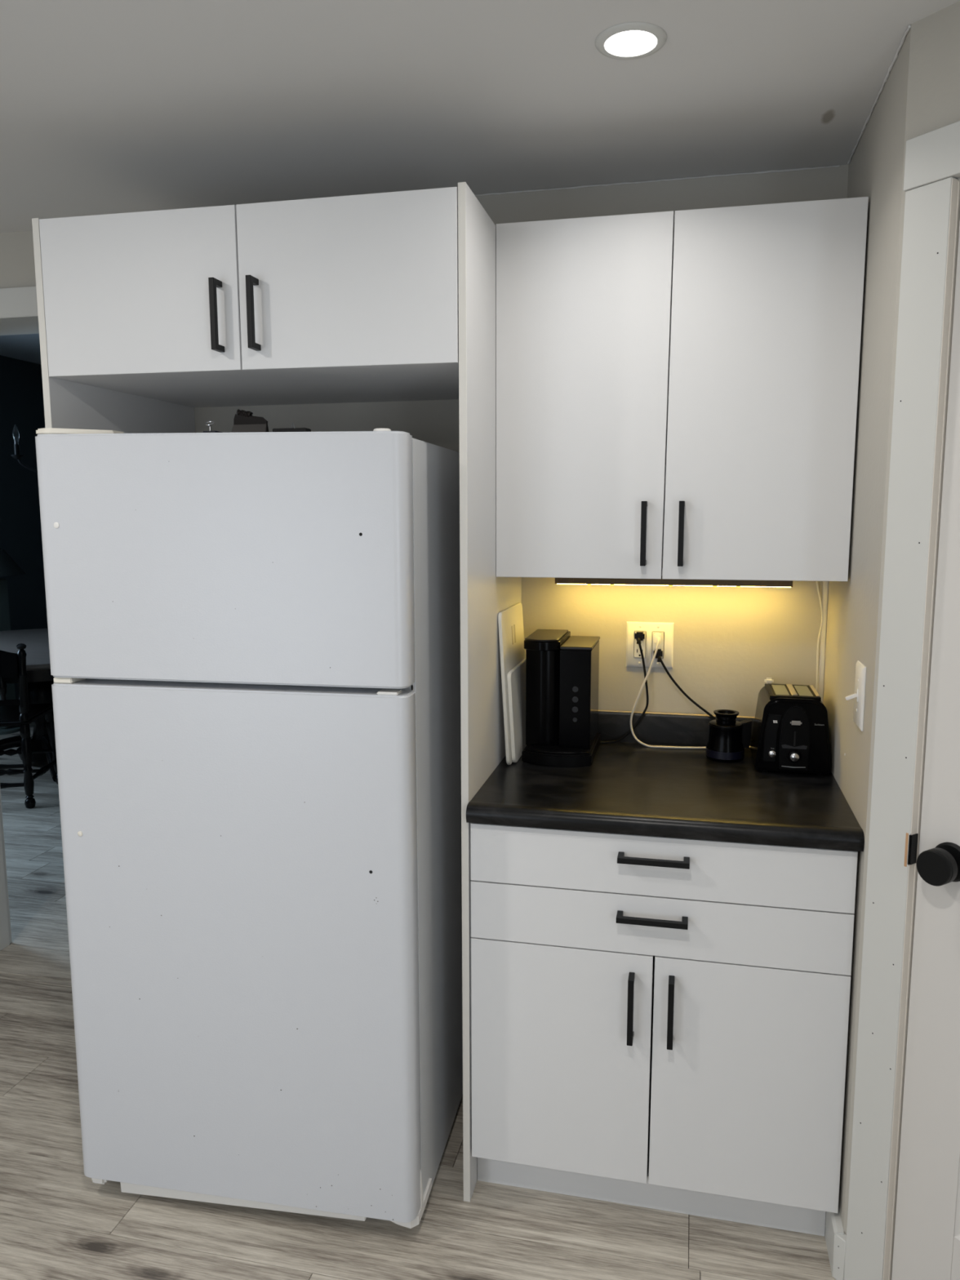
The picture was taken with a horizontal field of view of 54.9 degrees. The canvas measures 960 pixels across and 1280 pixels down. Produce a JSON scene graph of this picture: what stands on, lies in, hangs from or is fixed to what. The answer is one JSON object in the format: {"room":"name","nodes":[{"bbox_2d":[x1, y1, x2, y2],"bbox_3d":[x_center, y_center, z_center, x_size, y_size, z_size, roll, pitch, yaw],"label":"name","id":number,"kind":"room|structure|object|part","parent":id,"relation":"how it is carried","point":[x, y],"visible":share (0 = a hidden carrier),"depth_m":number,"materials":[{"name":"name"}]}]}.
{"room":"kitchen","nodes":[
{"label":"kitchen","id":0,"kind":"room"},
{"bbox_2d":[0,333,40,364],"bbox_3d":[-1.757,-1.958,5.505,4.460,0.020,5.065,2,8,13],"label":"ceiling","id":1,"kind":"structure","parent":0,"point":[24,347],"depth_m":6.63,"materials":[{"name":"grey paint"}]},
{"bbox_2d":[10,424,44,472],"bbox_3d":[-2.375,-1.413,5.260,0.497,0.989,0.517,2,8,13],"label":"chandelier","id":2,"kind":"object","parent":1,"relation":"hanging from","point":[15,435],"visible":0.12,"depth_m":5.20,"materials":[{"name":"black metal"}]},
{"bbox_3d":[-2.611,-1.157,5.202,0.035,0.109,0.035,2,8,13],"label":"bulb","id":3,"kind":"part","parent":2,"relation":"part of","materials":[{"name":"clear glass"}]},
{"bbox_3d":[-2.510,-0.996,5.270,0.231,0.094,0.013,-4,9,-24],"label":"arm","id":4,"kind":"part","parent":2,"relation":"part of","materials":[{"name":"black metal"}]},
{"bbox_2d":[0,355,48,699],"bbox_3d":[-3.894,-0.662,6.106,0.100,2.700,5.000,2,8,13],"label":"wall","id":5,"kind":"structure","parent":0,"point":[21,391],"depth_m":7.22,"materials":[{"name":"grey"}]},
{"bbox_2d":[0,722,836,1279],"bbox_3d":[-1.433,1.103,3.296,6.238,0.050,10.000,2,8,13],"label":"floor","id":6,"kind":"structure","parent":0,"point":[56,1223],"depth_m":1.99,"materials":[{"name":"grey wood"}]},
{"bbox_2d":[0,548,25,734],"bbox_3d":[-3.395,0.009,6.446,0.470,1.275,0.470,2,8,13],"label":"floor lamp","id":7,"kind":"object","parent":6,"relation":"on","point":[8,566],"visible":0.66,"depth_m":6.40,"materials":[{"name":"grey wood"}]},
{"bbox_3d":[-3.370,0.093,6.452,0.160,1.034,0.120,2,8,13],"label":"post","id":8,"kind":"part","parent":7,"relation":"part of","materials":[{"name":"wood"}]},
{"bbox_3d":[-3.396,-0.535,6.371,0.470,0.177,0.470,2,8,13],"label":"lamp shade","id":9,"kind":"part","parent":7,"relation":"part of","materials":[{"name":"black"}]},
{"bbox_2d":[0,628,57,782],"bbox_3d":[-2.666,0.386,5.636,1.640,0.737,1.640,2,8,13],"label":"dining table","id":10,"kind":"object","parent":6,"relation":"on","point":[40,681],"visible":0.4,"depth_m":5.54,"materials":[{"name":"brown wood"}]},
{"bbox_2d":[0,643,57,808],"bbox_3d":[-2.581,0.422,4.925,0.539,0.867,0.498,-1,8,-9],"label":"dining chair","id":11,"kind":"object","parent":6,"relation":"on","point":[13,713],"visible":0.89,"depth_m":4.78,"materials":[{"name":"brown wood"}]},
{"bbox_3d":[-2.545,0.114,4.652,0.410,0.172,0.020,-1,8,-9],"label":"crest rail","id":12,"kind":"part","parent":11,"relation":"part of","materials":[{"name":"brown wood"}]},
{"bbox_3d":[-2.548,0.324,4.701,0.410,0.030,0.016,-1,8,-9],"label":"rail","id":13,"kind":"part","parent":11,"relation":"part of","materials":[{"name":"brown wood"}]},
{"bbox_3d":[-2.335,0.217,4.724,0.051,0.406,0.088,-6,10,-36],"label":"post","id":14,"kind":"part","parent":11,"relation":"part of","materials":[{"name":"brown wood"}]},
{"bbox_3d":[-2.582,0.403,4.931,0.510,0.030,0.450,-1,8,-9],"label":"seat","id":15,"kind":"part","parent":11,"relation":"part of","materials":[{"name":"brown wood"}]},
{"bbox_3d":[-2.342,0.654,4.790,0.054,0.441,0.064,-1,8,-9],"label":"leg","id":16,"kind":"part","parent":11,"relation":"part of","materials":[{"name":"brown wood"}]},
{"bbox_3d":[-2.385,0.599,5.192,0.054,0.444,0.091,4,9,29],"label":"leg","id":17,"kind":"part","parent":11,"relation":"part of","materials":[{"name":"brown wood"}]},
{"bbox_2d":[35,422,462,1228],"bbox_3d":[-0.445,0.367,2.201,0.763,1.700,0.702,1,8,11],"label":"refrigerator","id":18,"kind":"object","parent":6,"relation":"on","point":[254,638],"depth_m":1.86,"materials":[{"name":"white metal"}]},
{"bbox_2d":[203,421,222,432],"bbox_3d":[-0.568,-0.440,1.968,0.034,0.053,0.040,2,8,13],"label":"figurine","id":19,"kind":"object","parent":18,"relation":"on","point":[210,424],"visible":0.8,"depth_m":1.96,"materials":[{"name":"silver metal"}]},
{"bbox_3d":[-0.506,-0.160,1.814,0.762,0.486,0.062,1,8,11],"label":"freezer door","id":20,"kind":"part","parent":18,"relation":"part of","materials":[{"name":"white metal"}]},
{"bbox_3d":[-0.504,0.642,1.924,0.762,1.106,0.062,1,8,11],"label":"door","id":21,"kind":"part","parent":18,"relation":"part of","materials":[{"name":"white metal"}]},
{"bbox_2d":[231,408,268,432],"bbox_3d":[-0.487,-0.449,1.948,0.086,0.074,0.029,2,8,13],"label":"hair clip","id":22,"kind":"object","parent":18,"relation":"on","point":[244,421],"visible":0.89,"depth_m":1.94,"materials":[{"name":"black plastic"}]},
{"bbox_3d":[-0.393,-0.431,1.929,0.074,0.045,0.032,2,8,13],"label":"flat strip","id":23,"kind":"part","parent":18,"relation":"part of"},
{"bbox_2d":[31,182,521,1201],"bbox_3d":[-0.425,0.136,2.285,0.951,2.136,0.646,2,8,13],"label":"tall cabinet","id":24,"kind":"object","parent":6,"relation":"on","point":[147,319],"visible":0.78,"depth_m":1.91,"materials":[{"name":"white wood"}]},
{"bbox_3d":[-0.876,0.120,2.407,0.016,2.136,0.607,2,8,13],"label":"panel","id":25,"kind":"part","parent":24,"relation":"part of","materials":[{"name":"white plastic"}]},
{"bbox_3d":[-0.714,-0.727,1.945,0.454,0.327,0.018,2,8,13],"label":"door","id":26,"kind":"part","parent":24,"relation":"part of","materials":[{"name":"white plastic"}]},
{"bbox_3d":[-0.537,-0.662,1.885,0.012,0.140,0.036,2,8,13],"label":"handle","id":27,"kind":"part","parent":24,"relation":"part of","materials":[{"name":"black metal"}]},
{"bbox_3d":[-0.458,-0.660,1.868,0.012,0.140,0.036,2,8,13],"label":"handle","id":28,"kind":"part","parent":24,"relation":"part of","materials":[{"name":"black metal"}]},
{"bbox_3d":[-0.266,-0.711,1.844,0.459,0.326,0.018,2,8,13],"label":"door","id":29,"kind":"part","parent":24,"relation":"part of","materials":[{"name":"white plastic"}]},
{"bbox_3d":[0.036,0.146,2.200,0.016,2.136,0.607,2,8,13],"label":"panel","id":30,"kind":"part","parent":24,"relation":"part of","materials":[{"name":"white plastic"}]},
{"bbox_2d":[470,822,857,1235],"bbox_3d":[0.413,0.783,2.178,0.763,0.878,0.644,2,8,13],"label":"base cabinet","id":31,"kind":"object","parent":6,"relation":"on","point":[659,1023],"visible":0.94,"depth_m":1.89,"materials":[{"name":"white wood"}]},
{"bbox_3d":[0.168,0.888,1.962,0.380,0.506,0.018,2,8,13],"label":"door","id":32,"kind":"part","parent":31,"relation":"part of","materials":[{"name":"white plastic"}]},
{"bbox_3d":[0.307,0.751,1.884,0.012,0.140,0.036,2,8,13],"label":"handle","id":33,"kind":"part","parent":31,"relation":"part of","materials":[{"name":"black metal"}]},
{"bbox_3d":[0.344,0.560,1.849,0.140,0.012,0.036,2,8,13],"label":"handle","id":34,"kind":"part","parent":31,"relation":"part of","materials":[{"name":"black metal"}]},
{"bbox_3d":[0.344,0.436,1.832,0.140,0.012,0.036,2,8,13],"label":"handle","id":35,"kind":"part","parent":31,"relation":"part of","materials":[{"name":"black metal"}]},
{"bbox_3d":[0.352,0.578,1.878,0.758,0.124,0.018,2,8,13],"label":"drawer","id":36,"kind":"part","parent":31,"relation":"part of","materials":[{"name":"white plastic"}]},
{"bbox_3d":[0.352,0.453,1.861,0.758,0.124,0.018,2,8,13],"label":"drawer","id":37,"kind":"part","parent":31,"relation":"part of","materials":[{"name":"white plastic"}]},
{"bbox_2d":[466,710,864,851],"bbox_3d":[0.416,0.288,2.119,0.768,0.118,0.633,2,8,13],"label":"countertop","id":38,"kind":"structure","parent":31,"relation":"on","point":[628,786],"depth_m":1.97,"materials":[{"name":"stone"}]},
{"bbox_2d":[497,602,524,764],"bbox_3d":[0.087,0.101,2.312,0.029,0.368,0.278,2,8,13],"label":"cutting board","id":39,"kind":"object","parent":38,"relation":"on","point":[510,620],"visible":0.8,"depth_m":2.22,"materials":[{"name":"white"}]},
{"bbox_2d":[506,657,526,762],"bbox_3d":[0.102,0.172,2.327,0.022,0.222,0.251,2,8,13],"label":"cutting board","id":40,"kind":"object","parent":38,"relation":"on","point":[516,677],"visible":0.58,"depth_m":2.26,"materials":[{"name":"white plastic"}]},
{"bbox_2d":[521,629,648,767],"bbox_3d":[0.267,0.137,2.301,0.291,0.298,0.288,2,8,13],"label":"coffee maker","id":41,"kind":"object","parent":38,"relation":"on","point":[562,668],"visible":1,"depth_m":2.23,"materials":[{"name":"black plastic"}]},
{"bbox_3d":[0.166,-0.012,2.304,0.081,0.004,0.207,2,8,13],"label":"lid","id":42,"kind":"part","parent":41,"relation":"part of","materials":[{"name":"black plastic"}]},
{"bbox_2d":[525,744,589,754],"bbox_3d":[0.188,0.264,2.236,0.152,0.005,0.073,2,8,13],"label":"drip tray","id":43,"kind":"object","parent":41,"relation":"on","point":[530,748],"depth_m":2.23,"materials":[{"name":"black plastic"}]},
{"bbox_3d":[0.251,0.006,2.295,0.076,0.006,0.202,2,8,13],"label":"reservoir lid","id":44,"kind":"part","parent":41,"relation":"part of","materials":[{"name":"black plastic"}]},
{"bbox_3d":[0.364,0.133,2.393,0.144,0.281,0.018,0,8,4],"label":"power cord","id":45,"kind":"part","parent":41,"relation":"part of","materials":[{"name":"black rubber"}]},
{"bbox_2d":[705,709,751,762],"bbox_3d":[0.608,0.233,2.263,0.106,0.116,0.091,2,8,13],"label":"blender base","id":46,"kind":"object","parent":38,"relation":"on","point":[728,737],"visible":1,"depth_m":2.23,"materials":[{"name":"black plastic"}]},
{"bbox_3d":[0.649,0.227,2.263,0.026,0.068,0.040,2,8,13],"label":"handle","id":47,"kind":"part","parent":46,"relation":"part of","materials":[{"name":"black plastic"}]},
{"bbox_2d":[653,648,831,774],"bbox_3d":[0.620,0.170,2.234,0.435,0.250,0.231,2,8,19],"label":"toaster","id":48,"kind":"object","parent":38,"relation":"on","point":[790,731],"visible":0.98,"depth_m":2.11,"materials":[{"name":"black plastic"}]},
{"bbox_3d":[0.600,0.153,2.344,0.295,0.218,0.015,2,8,14],"label":"power cord","id":49,"kind":"part","parent":48,"relation":"part of","materials":[{"name":"black rubber"}]},
{"bbox_3d":[0.714,0.119,2.200,0.030,0.001,0.128,2,8,13],"label":"heating plate","id":50,"kind":"part","parent":48,"relation":"part of","materials":[{"name":"grey metal"}]},
{"bbox_3d":[0.740,0.124,2.195,0.112,0.010,0.156,2,8,13],"label":"frame","id":51,"kind":"part","parent":48,"relation":"part of","materials":[{"name":"silver metal"}]},
{"bbox_3d":[0.715,0.265,2.105,0.031,0.031,0.014,2,8,13],"label":"browning knob","id":52,"kind":"part","parent":48,"relation":"part of","materials":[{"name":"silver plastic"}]},
{"bbox_3d":[0.718,0.223,2.110,0.066,0.150,0.008,2,8,13],"label":"control panel","id":53,"kind":"part","parent":48,"relation":"part of","materials":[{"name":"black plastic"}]},
{"bbox_3d":[0.715,0.187,2.094,0.025,0.010,0.014,2,8,13],"label":"lever","id":54,"kind":"part","parent":48,"relation":"part of","materials":[{"name":"silver metal"}]},
{"bbox_3d":[0.765,0.120,2.188,0.030,0.001,0.128,2,8,13],"label":"heating plate","id":55,"kind":"part","parent":48,"relation":"part of","materials":[{"name":"grey metal"}]},
{"bbox_3d":[0.385,0.751,1.866,0.012,0.140,0.036,2,8,13],"label":"handle","id":56,"kind":"part","parent":31,"relation":"part of","materials":[{"name":"black metal"}]},
{"bbox_3d":[0.539,0.898,1.878,0.376,0.506,0.018,2,8,13],"label":"door","id":57,"kind":"part","parent":31,"relation":"part of","materials":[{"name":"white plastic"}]},
{"bbox_2d":[0,164,848,716],"bbox_3d":[-0.704,-0.032,2.783,3.504,2.334,0.235,2,8,13],"label":"wall","id":58,"kind":"structure","parent":0,"point":[727,640],"depth_m":2.37,"materials":[{"name":"grey paint"}]},
{"bbox_2d":[0,788,12,943],"bbox_3d":[-1.719,0.038,3.158,0.095,2.100,0.018,2,8,13],"label":"trim","id":59,"kind":"structure","parent":58,"relation":"attached to","point":[1,811],"depth_m":3.25,"materials":[{"name":"grey wood"}]},
{"bbox_2d":[0,286,38,319],"bbox_3d":[-1.334,-0.972,2.667,1.006,0.082,0.020,2,8,13],"label":"trim","id":60,"kind":"structure","parent":58,"relation":"attached to","point":[15,302],"depth_m":2.66,"materials":[{"name":"grey wood"}]},
{"bbox_2d":[0,317,39,951],"bbox_3d":[-1.303,0.068,2.935,0.842,2.099,0.235,2,8,13],"label":"trim","id":61,"kind":"structure","parent":58,"relation":"attached to","point":[30,325],"depth_m":3.22,"materials":[{"name":"grey"}]},
{"bbox_2d":[625,621,674,668],"bbox_3d":[0.440,0.013,2.398,0.121,0.118,0.009,2,8,13],"label":"wall outlet","id":62,"kind":"object","parent":58,"relation":"attached to","point":[633,657],"visible":0.77,"depth_m":2.40,"materials":[{"name":"white plastic"}]},
{"bbox_2d":[633,631,646,657],"bbox_3d":[0.415,0.011,2.401,0.031,0.071,0.003,2,8,13],"label":"receptacle","id":63,"kind":"object","parent":62,"relation":"attached to","point":[637,654],"depth_m":2.40,"materials":[{"name":"white plastic"}]},
{"bbox_2d":[651,631,664,658],"bbox_3d":[0.460,0.013,2.391,0.031,0.071,0.003,2,8,13],"label":"receptacle","id":64,"kind":"object","parent":62,"relation":"attached to","point":[661,646],"depth_m":2.39,"materials":[{"name":"white plastic"}]},
{"bbox_2d":[630,632,706,748],"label":"power cord","id":65,"kind":"object","parent":62,"relation":"attached to","point":[657,637],"depth_m":2.37,"materials":[{"name":"white plastic"}]},
{"bbox_3d":[0.615,0.053,2.317,0.467,0.459,0.086,2,8,13],"label":"power cord","id":66,"kind":"part","parent":65,"relation":"part of","materials":[{"name":"white plastic"}]},
{"bbox_2d":[475,164,839,195],"bbox_3d":[0.400,-1.117,2.256,0.900,0.005,0.005,2,8,13],"label":"trim","id":67,"kind":"structure","parent":58,"relation":"attached to","point":[838,166],"depth_m":2.24,"materials":[{"name":"paint"}]},
{"bbox_2d":[597,711,754,748],"bbox_3d":[0.484,0.249,2.415,0.768,0.115,0.020,2,8,13],"label":"backsplash","id":68,"kind":"structure","parent":58,"relation":"attached to","point":[658,729],"depth_m":2.41,"materials":[{"name":"laminate"}]},
{"bbox_2d":[496,196,868,581],"bbox_3d":[0.442,-0.537,2.136,0.764,0.774,0.368,2,8,13],"label":"upper cabinet","id":69,"kind":"object","parent":58,"relation":"attached to","point":[677,394],"visible":1,"depth_m":1.99,"materials":[{"name":"white wood"}]},
{"bbox_3d":[0.224,-0.524,2.044,0.381,0.774,0.018,2,8,13],"label":"door","id":70,"kind":"part","parent":69,"relation":"part of","materials":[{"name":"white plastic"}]},
{"bbox_3d":[0.359,-0.233,2.025,0.012,0.140,0.036,2,8,13],"label":"handle","id":71,"kind":"part","parent":69,"relation":"part of","materials":[{"name":"black metal"}]},
{"bbox_2d":[555,575,792,587],"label":"light","id":72,"kind":"object","parent":69,"relation":"attached to","point":[713,583],"depth_m":2.26,"materials":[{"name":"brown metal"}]},
{"bbox_2d":[559,583,791,587],"bbox_3d":[0.473,-0.137,2.293,0.566,0.003,0.019,2,8,13],"label":"diffuser","id":73,"kind":"object","parent":72,"relation":"attached to","point":[559,584],"depth_m":2.29,"materials":[{"name":"white plastic"}]},
{"bbox_3d":[0.437,-0.231,2.008,0.012,0.140,0.036,2,8,13],"label":"handle","id":74,"kind":"part","parent":69,"relation":"part of","materials":[{"name":"black metal"}]},
{"bbox_3d":[0.594,-0.514,1.960,0.389,0.774,0.018,2,8,13],"label":"door","id":75,"kind":"part","parent":69,"relation":"part of","materials":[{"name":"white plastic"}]},
{"bbox_2d":[815,581,823,692],"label":"power cord","id":76,"kind":"object","parent":58,"relation":"attached to","point":[817,584],"depth_m":2.30,"materials":[{"name":"white plastic"}]},
{"bbox_2d":[764,677,773,684],"bbox_3d":[0.726,0.103,2.323,0.022,0.016,0.014,2,8,13],"label":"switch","id":77,"kind":"object","parent":76,"relation":"attached to","point":[768,680],"depth_m":2.32,"materials":[{"name":"white plastic"}]},
{"bbox_2d":[817,581,828,702],"bbox_3d":[0.853,0.014,2.302,0.012,0.377,0.012,2,8,13],"label":"trim","id":78,"kind":"structure","parent":58,"relation":"attached to","point":[825,584],"depth_m":2.30,"materials":[{"name":"beige plastic"}]},
{"bbox_2d":[0,0,959,232],"bbox_3d":[-1.025,-0.844,0.191,4.178,0.020,4.700,2,8,13],"label":"ceiling","id":79,"kind":"structure","parent":0,"point":[107,106],"depth_m":1.78,"materials":[{"name":"paint"}]},
{"bbox_2d":[595,22,666,59],"bbox_3d":[0.259,-1.025,1.586,0.122,0.006,0.122,2,8,13],"label":"recessed light","id":80,"kind":"object","parent":79,"relation":"in","point":[630,40],"visible":1,"depth_m":1.58,"materials":[{"name":"grey plastic"}]},
{"bbox_2d":[822,25,911,1227],"bbox_3d":[0.839,0.073,1.989,0.100,2.334,0.640,2,8,13],"label":"wall","id":81,"kind":"structure","parent":0,"point":[875,167],"depth_m":1.80,"materials":[{"name":"grey paint"}]},
{"bbox_2d":[825,1208,844,1276],"bbox_3d":[0.723,1.215,1.888,0.018,0.100,0.105,2,8,13],"label":"baseboard","id":82,"kind":"structure","parent":81,"relation":"attached to","point":[833,1224],"depth_m":1.87,"materials":[{"name":"grey wood"}]},
{"bbox_2d":[844,660,866,731],"bbox_3d":[0.731,0.108,1.812,0.028,0.125,0.080,2,8,13],"label":"light switch","id":83,"kind":"object","parent":81,"relation":"attached to","point":[860,669],"visible":1,"depth_m":1.79,"materials":[{"name":"white plastic"}]},
{"bbox_3d":[0.738,0.108,1.810,0.002,0.025,0.012,2,8,13],"label":"toggle frame","id":84,"kind":"part","parent":83,"relation":"part of","materials":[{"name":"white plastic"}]},
{"bbox_3d":[0.742,0.108,1.810,0.006,0.125,0.080,2,8,13],"label":"plate","id":85,"kind":"part","parent":83,"relation":"part of","materials":[{"name":"white plastic"}]},
{"bbox_2d":[847,25,911,164],"bbox_3d":[0.782,-1.061,1.836,0.007,0.007,0.620,2,8,13],"label":"trim","id":86,"kind":"structure","parent":81,"relation":"attached to","point":[890,68],"depth_m":1.75,"materials":[{"name":"paint"}]},
{"bbox_2d":[843,0,959,1235],"bbox_3d":[0.989,0.158,1.367,0.110,2.334,0.840,-5,9,-32],"label":"wall","id":87,"kind":"structure","parent":0,"point":[933,93],"depth_m":1.53,"materials":[{"name":"grey paint"}]},
{"bbox_2d":[832,1233,846,1279],"bbox_3d":[0.717,1.224,1.833,0.018,0.096,0.026,-5,9,-32],"label":"baseboard","id":88,"kind":"structure","parent":87,"relation":"attached to","point":[840,1239],"depth_m":1.83,"materials":[{"name":"grey wood"}]},
{"bbox_2d":[844,177,959,1279],"bbox_3d":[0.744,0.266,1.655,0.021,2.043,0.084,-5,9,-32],"label":"trim","id":89,"kind":"structure","parent":87,"relation":"attached to","point":[930,209],"depth_m":1.63,"materials":[{"name":"grey wood"}]},
{"bbox_3d":[0.765,0.369,1.636,0.021,0.058,0.006,-5,9,-32],"label":"strike plate","id":90,"kind":"part","parent":89,"relation":"part of","materials":[{"name":"black metal"}]},
{"bbox_2d":[891,219,959,1279],"bbox_3d":[0.929,0.306,1.361,0.092,2.026,0.610,-5,9,-32],"label":"door","id":91,"kind":"structure","parent":87,"relation":"in","point":[926,1236],"depth_m":1.62,"materials":[{"name":"white wood"}]},
{"bbox_3d":[0.782,0.382,1.569,0.051,0.060,0.060,-5,9,-32],"label":"knob","id":92,"kind":"part","parent":91,"relation":"part of","materials":[{"name":"black metal"}]},
{"bbox_3d":[0.879,0.776,1.538,0.010,0.577,0.143,-5,9,-32],"label":"panel","id":93,"kind":"part","parent":91,"relation":"part of","materials":[{"name":"white wood"}]},
{"bbox_2d":[903,120,959,191],"bbox_3d":[0.926,-0.747,1.216,0.020,0.080,0.790,-5,9,-32],"label":"trim","id":94,"kind":"structure","parent":87,"relation":"attached to","point":[933,156],"depth_m":1.50,"materials":[{"name":"grey wood"}]}
]}

